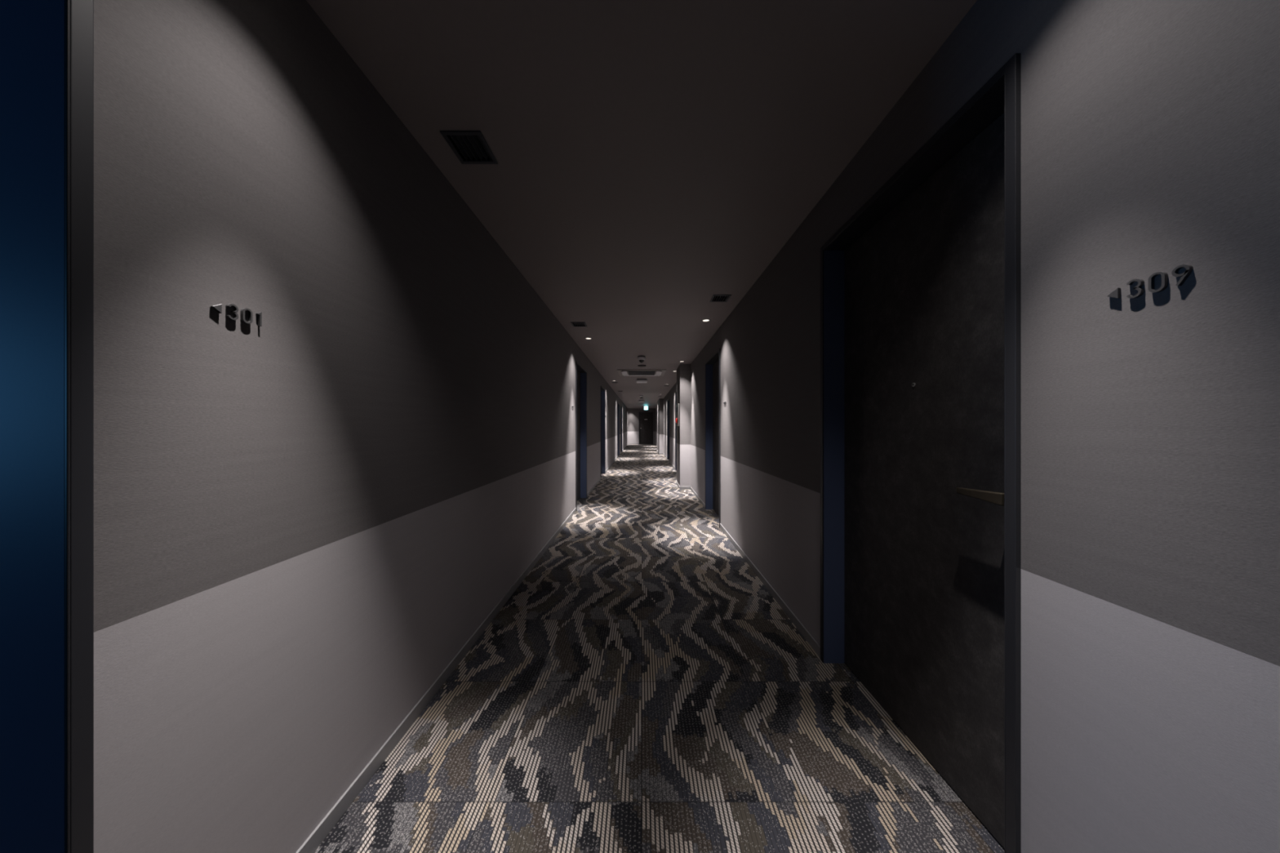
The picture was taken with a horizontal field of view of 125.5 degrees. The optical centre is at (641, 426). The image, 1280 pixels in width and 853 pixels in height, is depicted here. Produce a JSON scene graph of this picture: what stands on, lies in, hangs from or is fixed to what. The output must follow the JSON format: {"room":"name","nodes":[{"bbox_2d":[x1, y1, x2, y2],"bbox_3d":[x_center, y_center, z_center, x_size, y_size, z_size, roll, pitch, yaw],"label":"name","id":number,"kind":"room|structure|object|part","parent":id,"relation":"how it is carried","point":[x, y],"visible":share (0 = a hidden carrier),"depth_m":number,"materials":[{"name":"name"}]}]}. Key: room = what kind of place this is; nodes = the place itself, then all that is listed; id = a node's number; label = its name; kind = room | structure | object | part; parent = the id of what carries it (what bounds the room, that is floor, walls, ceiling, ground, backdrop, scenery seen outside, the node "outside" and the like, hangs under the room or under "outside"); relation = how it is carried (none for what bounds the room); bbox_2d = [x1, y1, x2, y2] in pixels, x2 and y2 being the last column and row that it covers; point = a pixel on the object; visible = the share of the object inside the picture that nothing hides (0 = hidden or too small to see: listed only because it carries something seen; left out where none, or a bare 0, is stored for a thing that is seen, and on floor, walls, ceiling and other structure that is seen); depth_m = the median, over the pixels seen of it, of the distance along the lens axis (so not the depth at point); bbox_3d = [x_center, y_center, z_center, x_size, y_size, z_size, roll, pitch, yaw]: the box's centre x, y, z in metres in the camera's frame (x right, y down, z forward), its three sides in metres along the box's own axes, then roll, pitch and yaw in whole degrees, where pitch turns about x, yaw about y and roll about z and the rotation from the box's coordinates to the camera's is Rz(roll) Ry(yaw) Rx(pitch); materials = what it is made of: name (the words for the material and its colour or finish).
{"room":"hotel corridor","nodes":[
{"label":"hotel corridor","id":0,"kind":"room"},
{"bbox_2d":[93,0,627,852],"bbox_3d":[-1.038,-0.015,9.650,0.200,2.450,25.300,0,0,0],"label":"wall","id":1,"kind":"structure","parent":0,"point":[303,517],"depth_m":0.86,"materials":[{"name":"grey paint"}]},
{"bbox_2d":[0,0,93,852],"bbox_3d":[-1.034,0.143,0.110,0.218,2.133,0.892,0,0,0],"label":"door","id":2,"kind":"structure","parent":1,"relation":"in","point":[46,46],"depth_m":0.53,"materials":[{"name":"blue paint"}]},
{"bbox_3d":[-1.034,0.143,0.110,0.218,2.133,0.892,0,0,0],"label":"frame","id":3,"kind":"part","parent":2,"relation":"part of","materials":[{"name":"black paint"}]},
{"bbox_2d":[210,303,262,326],"bbox_3d":[-0.934,-0.261,0.761,0.006,0.037,0.092,0,0,0],"label":"number sign","id":4,"kind":"object","parent":1,"relation":"attached to","point":[218,308],"visible":1,"depth_m":0.77,"materials":[{"name":"black metal"}]},
{"bbox_2d":[295,444,627,852],"bbox_3d":[-0.933,1.183,9.500,0.008,0.055,25.000,0,0,0],"label":"baseboard","id":5,"kind":"structure","parent":1,"relation":"attached to","point":[329,821],"depth_m":1.27,"materials":[{"name":"grey plastic"}]},
{"bbox_2d":[575,360,586,511],"bbox_3d":[-1.006,0.143,5.120,0.163,2.133,0.892,0,0,0],"label":"door","id":6,"kind":"structure","parent":1,"relation":"in","point":[580,373],"depth_m":5.54,"materials":[{"name":"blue paint"}]},
{"bbox_3d":[-1.052,0.155,5.120,0.040,2.098,0.834,0,0,0],"label":"panel","id":7,"kind":"part","parent":6,"relation":"part of","materials":[{"name":"black laminate"}]},
{"bbox_2d":[600,386,605,479],"bbox_3d":[-1.006,0.143,7.950,0.163,2.133,0.892,0,0,0],"label":"door","id":8,"kind":"structure","parent":1,"relation":"in","point":[602,390],"depth_m":8.37,"materials":[{"name":"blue paint"}]},
{"bbox_2d":[617,402,619,456],"bbox_3d":[-1.006,0.143,13.220,0.163,2.133,0.892,0,0,0],"label":"door","id":9,"kind":"structure","parent":1,"relation":"in","point":[618,404],"depth_m":13.64,"materials":[{"name":"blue paint"}]},
{"bbox_3d":[-1.006,0.143,13.220,0.163,2.133,0.892,0,0,0],"label":"frame","id":10,"kind":"part","parent":9,"relation":"part of","materials":[{"name":"black paint"}]},
{"bbox_2d":[621,406,622,451],"bbox_3d":[-1.006,0.143,15.270,0.163,2.133,0.892,0,0,0],"label":"door","id":11,"kind":"structure","parent":1,"relation":"in","point":[621,406],"depth_m":15.69,"materials":[{"name":"black paint"}]},
{"bbox_2d":[306,0,977,408],"bbox_3d":[0.000,-1.190,9.650,2.300,0.001,25.300,0,0,0],"label":"ceiling","id":12,"kind":"structure","parent":0,"point":[655,158],"depth_m":1.27,"materials":[{"name":"grey paint"}]},
{"bbox_2d":[440,130,497,164],"bbox_3d":[-0.731,-1.222,1.407,0.164,0.076,0.164,0,0,0],"label":"ceiling vent","id":13,"kind":"object","parent":12,"relation":"in","point":[470,147],"visible":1,"depth_m":1.41,"materials":[{"name":"grey metal"}]},
{"bbox_2d":[570,321,586,326],"bbox_3d":[-0.731,-1.222,3.840,0.164,0.076,0.164,0,0,0],"label":"ceiling vent","id":14,"kind":"object","parent":12,"relation":"in","point":[574,323],"visible":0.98,"depth_m":3.84,"materials":[{"name":"grey metal"}]},
{"bbox_2d":[617,368,666,376],"bbox_3d":[0.000,-1.175,7.300,1.030,0.030,0.820,0,0,0],"label":"air conditioner","id":15,"kind":"object","parent":12,"relation":"attached to","point":[632,372],"visible":1,"depth_m":7.16,"materials":[{"name":"beige plastic"}]},
{"bbox_2d":[627,371,655,375],"bbox_3d":[0.000,-1.177,7.300,0.600,0.026,0.480,0,0,0],"label":"grille","id":16,"kind":"object","parent":15,"relation":"attached to","point":[630,373],"depth_m":7.27,"materials":[{"name":"grey metal"}]},
{"bbox_2d":[635,378,647,382],"bbox_3d":[0.003,-1.153,8.400,0.276,0.075,0.276,0,0,0],"label":"ceiling vent","id":17,"kind":"object","parent":12,"relation":"attached to","point":[638,380],"visible":1,"depth_m":8.27,"materials":[{"name":"grey metal"}]},
{"bbox_2d":[637,355,645,362],"bbox_3d":[-0.002,-1.137,5.620,0.132,0.106,0.132,0,0,0],"label":"dome camera","id":18,"kind":"object","parent":12,"relation":"attached to","point":[641,358],"visible":1,"depth_m":5.58,"materials":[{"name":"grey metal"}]},
{"bbox_2d":[701,318,711,321],"bbox_3d":[0.722,-1.206,3.700,0.111,0.040,0.111,0,0,0],"label":"recessed light","id":19,"kind":"object","parent":12,"relation":"in","point":[705,319],"visible":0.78,"depth_m":3.71,"materials":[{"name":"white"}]},
{"bbox_2d":[709,294,731,302],"bbox_3d":[0.731,-1.222,3.060,0.164,0.076,0.164,0,0,0],"label":"ceiling vent","id":20,"kind":"object","parent":12,"relation":"in","point":[716,298],"visible":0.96,"depth_m":3.11,"materials":[{"name":"grey metal"}]},
{"bbox_2d":[627,408,655,443],"bbox_3d":[0.000,-0.015,22.100,2.300,2.450,0.200,0,0,0],"label":"wall","id":21,"kind":"structure","parent":0,"point":[633,413],"depth_m":22.00,"materials":[{"name":"grey paint"}]},
{"bbox_2d":[639,412,653,444],"bbox_3d":[0.292,0.132,22.039,0.957,2.156,0.122,0,0,0],"label":"door","id":22,"kind":"structure","parent":21,"relation":"in","point":[646,419],"depth_m":22.03,"materials":[{"name":"black paint"}]},
{"bbox_2d":[313,444,1004,852],"bbox_3d":[0.000,1.210,9.650,2.600,0.001,25.300,0,0,0],"label":"floor","id":23,"kind":"structure","parent":0,"point":[641,689],"depth_m":1.30,"materials":[{"name":"carpet"}]},
{"bbox_2d":[657,398,663,453],"bbox_3d":[0.853,0.010,15.200,0.208,2.400,2.016,0,0,0],"label":"pillar","id":24,"kind":"structure","parent":0,"point":[660,402],"depth_m":14.20,"materials":[{"name":"grey paint"}]},
{"bbox_2d":[675,364,690,489],"bbox_3d":[0.841,0.010,6.610,0.232,2.400,0.636,0,0,0],"label":"pillar","id":25,"kind":"structure","parent":0,"point":[683,371],"depth_m":6.30,"materials":[{"name":"grey paint"}]},
{"bbox_2d":[675,403,679,426],"bbox_3d":[0.707,-0.220,6.610,0.052,0.440,0.400,0,0,0],"label":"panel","id":26,"kind":"object","parent":25,"relation":"attached to","point":[677,405],"visible":1,"depth_m":6.47,"materials":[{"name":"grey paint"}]},
{"bbox_3d":[0.831,1.183,6.610,0.212,0.055,0.636,0,0,0],"label":"skirting","id":27,"kind":"part","parent":25,"relation":"part of","materials":[{"name":"grey plastic"}]},
{"bbox_2d":[655,0,1279,852],"bbox_3d":[1.038,-0.015,9.650,0.200,2.450,25.300,0,0,0],"label":"wall","id":28,"kind":"structure","parent":0,"point":[1150,129],"depth_m":0.64,"materials":[{"name":"grey paint"}]},
{"bbox_2d":[666,399,669,459],"bbox_3d":[1.006,0.143,11.520,0.163,2.133,0.892,0,0,0],"label":"door","id":29,"kind":"structure","parent":28,"relation":"in","point":[668,401],"depth_m":11.94,"materials":[{"name":"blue paint"}]},
{"bbox_2d":[675,391,676,470],"bbox_3d":[1.006,0.143,8.620,0.163,2.133,0.892,0,0,0],"label":"door","id":30,"kind":"structure","parent":28,"relation":"in","point":[676,392],"depth_m":9.04,"materials":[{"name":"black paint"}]},
{"bbox_2d":[705,348,720,528],"bbox_3d":[1.006,0.143,4.360,0.163,2.133,0.892,0,0,0],"label":"door","id":31,"kind":"structure","parent":28,"relation":"in","point":[713,366],"depth_m":4.71,"materials":[{"name":"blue paint"}]},
{"bbox_3d":[1.052,0.155,4.360,0.040,2.098,0.834,0,0,0],"label":"panel","id":32,"kind":"part","parent":31,"relation":"part of","materials":[{"name":"black laminate"}]},
{"bbox_2d":[655,444,820,657],"bbox_3d":[0.933,1.183,9.500,0.008,0.055,25.000,0,0,0],"label":"baseboard","id":33,"kind":"structure","parent":28,"relation":"attached to","point":[815,646],"depth_m":2.29,"materials":[{"name":"grey plastic"}]},
{"bbox_2d":[820,53,1021,852],"bbox_3d":[1.006,0.143,1.260,0.163,2.133,0.892,0,0,0],"label":"door","id":34,"kind":"structure","parent":28,"relation":"in","point":[921,286],"depth_m":1.14,"materials":[{"name":"black paint"}]},
{"bbox_3d":[0.977,0.198,0.950,0.020,0.034,0.129,0,0,0],"label":"lever","id":35,"kind":"part","parent":34,"relation":"part of","materials":[{"name":"brown metal"}]},
{"bbox_2d":[1106,264,1192,297],"bbox_3d":[0.934,-0.261,0.610,0.006,0.036,0.100,0,0,0],"label":"number sign","id":36,"kind":"object","parent":28,"relation":"attached to","point":[1116,293],"visible":1,"depth_m":0.60,"materials":[{"name":"black metal"}]}
]}

